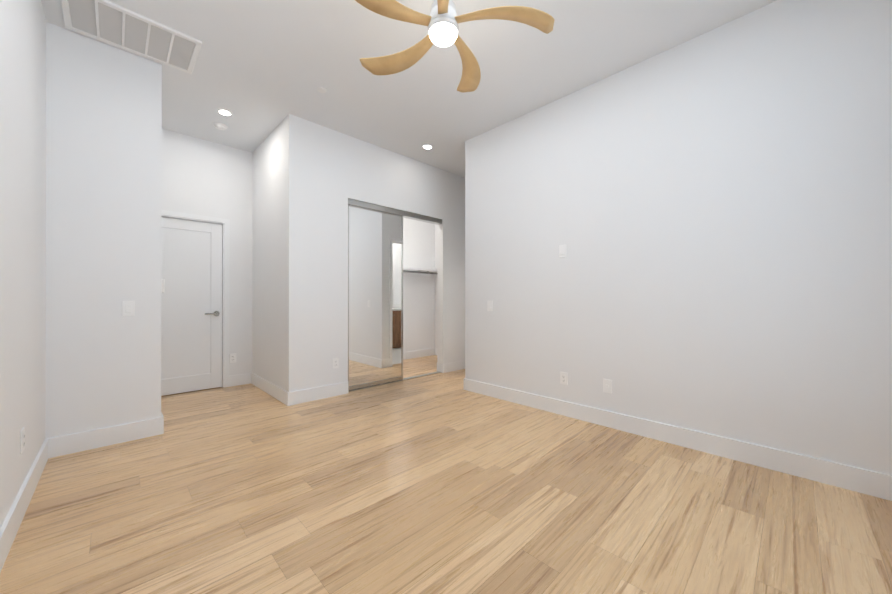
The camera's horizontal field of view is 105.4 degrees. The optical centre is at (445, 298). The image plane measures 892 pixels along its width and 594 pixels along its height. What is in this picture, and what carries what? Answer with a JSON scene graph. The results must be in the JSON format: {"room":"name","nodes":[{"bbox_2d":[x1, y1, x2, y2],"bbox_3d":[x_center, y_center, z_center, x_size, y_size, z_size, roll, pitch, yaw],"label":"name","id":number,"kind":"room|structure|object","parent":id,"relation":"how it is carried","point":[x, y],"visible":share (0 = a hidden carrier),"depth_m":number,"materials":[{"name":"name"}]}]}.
{"room":"empty bedroom","nodes":[
{"label":"empty bedroom","id":0,"kind":"room"},
{"bbox_2d":[0,0,51,527],"bbox_3d":[-1.720,-0.405,1.191,0.120,3.000,5.990,0,0,-44],"label":"wall","id":1,"kind":"structure","parent":0,"point":[25,33],"depth_m":1.77,"materials":[{"name":"paint"}]},
{"bbox_2d":[20,427,24,453],"bbox_3d":[-2.165,0.726,1.739,0.010,0.117,0.072,0,0,-44],"label":"outlet","id":2,"kind":"object","parent":1,"relation":"attached to","point":[22,439],"visible":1,"depth_m":1.72,"materials":[{"name":"white plastic"}]},
{"bbox_2d":[48,24,163,437],"bbox_3d":[-2.570,-0.402,2.610,0.580,3.000,0.150,0,0,-44],"label":"wall","id":3,"kind":"structure","parent":0,"point":[104,249],"depth_m":2.53,"materials":[{"name":"paint"}]},
{"bbox_2d":[122,301,134,315],"bbox_3d":[-2.446,0.078,2.617,0.072,0.117,0.012,0,0,-44],"label":"light switch","id":4,"kind":"object","parent":3,"relation":"attached to","point":[128,308],"visible":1,"depth_m":2.62,"materials":[{"name":"white plastic"}]},
{"bbox_2d":[164,129,247,375],"bbox_3d":[-1.753,-0.396,5.254,5.440,3.000,0.120,0,0,-44],"label":"wall","id":5,"kind":"structure","parent":0,"point":[202,177],"depth_m":4.20,"materials":[{"name":"paint"}]},
{"bbox_2d":[161,217,221,395],"bbox_3d":[-3.062,0.090,3.914,0.823,2.006,0.102,0,0,-44],"label":"entry door","id":6,"kind":"structure","parent":5,"relation":"in","point":[191,309],"depth_m":4.00,"materials":[{"name":"paint"}]},
{"bbox_2d":[162,210,229,387],"bbox_3d":[-3.082,0.058,3.935,0.965,2.085,0.116,0,0,-44],"label":"door frame","id":7,"kind":"structure","parent":5,"relation":"attached to","point":[225,223],"depth_m":4.18,"materials":[{"name":"paint"}]},
{"bbox_2d":[229,353,235,362],"bbox_3d":[-2.675,0.752,4.264,0.072,0.117,0.010,0,0,-44],"label":"outlet","id":8,"kind":"object","parent":5,"relation":"attached to","point":[232,358],"visible":1,"depth_m":4.26,"materials":[{"name":"white plastic"}]},
{"bbox_2d":[248,120,283,388],"bbox_3d":[-2.077,-0.399,4.032,0.150,3.000,1.140,0,0,-44],"label":"wall","id":9,"kind":"structure","parent":0,"point":[266,163],"depth_m":3.99,"materials":[{"name":"paint"}]},
{"bbox_2d":[284,114,463,391],"bbox_3d":[-0.463,-0.397,4.696,3.330,3.000,0.120,0,0,-44],"label":"wall","id":10,"kind":"structure","parent":0,"point":[324,167],"depth_m":3.91,"materials":[{"name":"paint"}]},
{"bbox_2d":[333,358,338,368],"bbox_3d":[-1.247,0.734,3.840,0.072,0.117,0.010,0,0,-44],"label":"outlet","id":11,"kind":"object","parent":10,"relation":"attached to","point":[335,362],"visible":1,"depth_m":3.84,"materials":[{"name":"white plastic"}]},
{"bbox_2d":[348,198,441,391],"bbox_3d":[-0.634,-0.033,4.526,1.530,2.270,0.093,0,0,-44],"label":"mirrored closet doors","id":12,"kind":"structure","parent":10,"relation":"in","point":[375,294],"depth_m":4.26,"materials":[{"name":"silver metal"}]},
{"bbox_2d":[403,266,436,275],"bbox_3d":[-1.202,-0.490,5.455,3.090,0.109,0.360,0,0,-44],"label":"closet shelf","id":13,"kind":"object","parent":10,"relation":"attached to","point":[409,270],"visible":0.17,"depth_m":6.12,"materials":[{"name":"paint"}]},
{"bbox_2d":[41,0,776,177],"bbox_3d":[0.240,-1.941,3.102,5.950,0.080,6.350,0,0,-44],"label":"ceiling","id":14,"kind":"structure","parent":0,"point":[262,69],"depth_m":2.74,"materials":[{"name":"paint"}]},
{"bbox_2d":[60,0,201,73],"bbox_3d":[-2.228,-1.893,2.441,0.710,0.018,0.485,0,0,-44],"label":"ceiling vent","id":15,"kind":"object","parent":14,"relation":"in","point":[109,22],"visible":0.98,"depth_m":2.42,"materials":[{"name":"white metal"}]},
{"bbox_2d":[213,122,226,129],"bbox_3d":[-2.479,-1.881,3.734,0.132,0.036,0.132,0,0,-44],"label":"smoke detector","id":16,"kind":"object","parent":14,"relation":"attached to","point":[219,126],"visible":1,"depth_m":3.70,"materials":[{"name":"white plastic"}]},
{"bbox_2d":[217,109,231,115],"bbox_3d":[-2.258,-1.896,3.468,0.132,0.008,0.132,0,0,-44],"label":"recessed light","id":17,"kind":"object","parent":14,"relation":"in","point":[225,112],"visible":1,"depth_m":3.46,"materials":[{"name":"white"}]},
{"bbox_2d":[422,144,432,148],"bbox_3d":[-0.232,-1.895,4.254,0.132,0.008,0.132,0,0,-44],"label":"recessed light","id":18,"kind":"object","parent":14,"relation":"in","point":[426,146],"visible":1,"depth_m":4.23,"materials":[{"name":"white"}]},
{"bbox_2d":[355,0,554,92],"bbox_3d":[-0.050,-1.698,1.963,1.216,0.411,1.229,0,0,-44],"label":"ceiling fan","id":19,"kind":"object","parent":14,"relation":"hanging from","point":[442,20],"visible":1,"depth_m":1.94,"materials":[{"name":"brown wood"}]},
{"bbox_2d":[0,355,891,593],"bbox_3d":[0.240,1.129,3.095,5.950,0.060,6.350,0,0,-44],"label":"floor","id":20,"kind":"structure","parent":0,"point":[442,483],"depth_m":1.76,"materials":[{"name":"brown wood"}]},
{"bbox_2d":[464,0,891,474],"bbox_3d":[1.580,-0.401,2.818,0.140,3.000,3.720,0,0,-44],"label":"wall","id":21,"kind":"structure","parent":0,"point":[712,210],"depth_m":2.40,"materials":[{"name":"paint"}]},
{"bbox_2d":[0,348,891,571],"bbox_3d":[0.240,1.032,3.095,5.350,0.135,5.750,0,0,-44],"label":"baseboard","id":22,"kind":"structure","parent":21,"relation":"attached to","point":[866,481],"depth_m":2.46,"materials":[{"name":"paint"}]},
{"bbox_2d":[487,301,492,310],"bbox_3d":[0.493,0.086,3.825,0.012,0.117,0.072,0,0,-44],"label":"light switch","id":23,"kind":"object","parent":21,"relation":"attached to","point":[489,305],"visible":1,"depth_m":3.82,"materials":[{"name":"white plastic"}]},
{"bbox_2d":[559,245,566,257],"bbox_3d":[1.100,-0.446,3.203,0.012,0.117,0.072,0,0,-44],"label":"switch","id":24,"kind":"object","parent":21,"relation":"attached to","point":[562,250],"visible":1,"depth_m":3.20,"materials":[{"name":"white plastic"}]},
{"bbox_2d":[560,372,567,384],"bbox_3d":[1.108,0.753,3.194,0.010,0.117,0.072,0,0,-44],"label":"outlet","id":25,"kind":"object","parent":21,"relation":"attached to","point":[563,378],"visible":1,"depth_m":3.19,"materials":[{"name":"white plastic"}]},
{"bbox_2d":[603,379,611,393],"bbox_3d":[1.383,0.753,2.912,0.009,0.117,0.072,0,0,-44],"label":"outlet","id":26,"kind":"object","parent":21,"relation":"attached to","point":[607,385],"visible":1,"depth_m":2.91,"materials":[{"name":"white plastic"}]}
]}

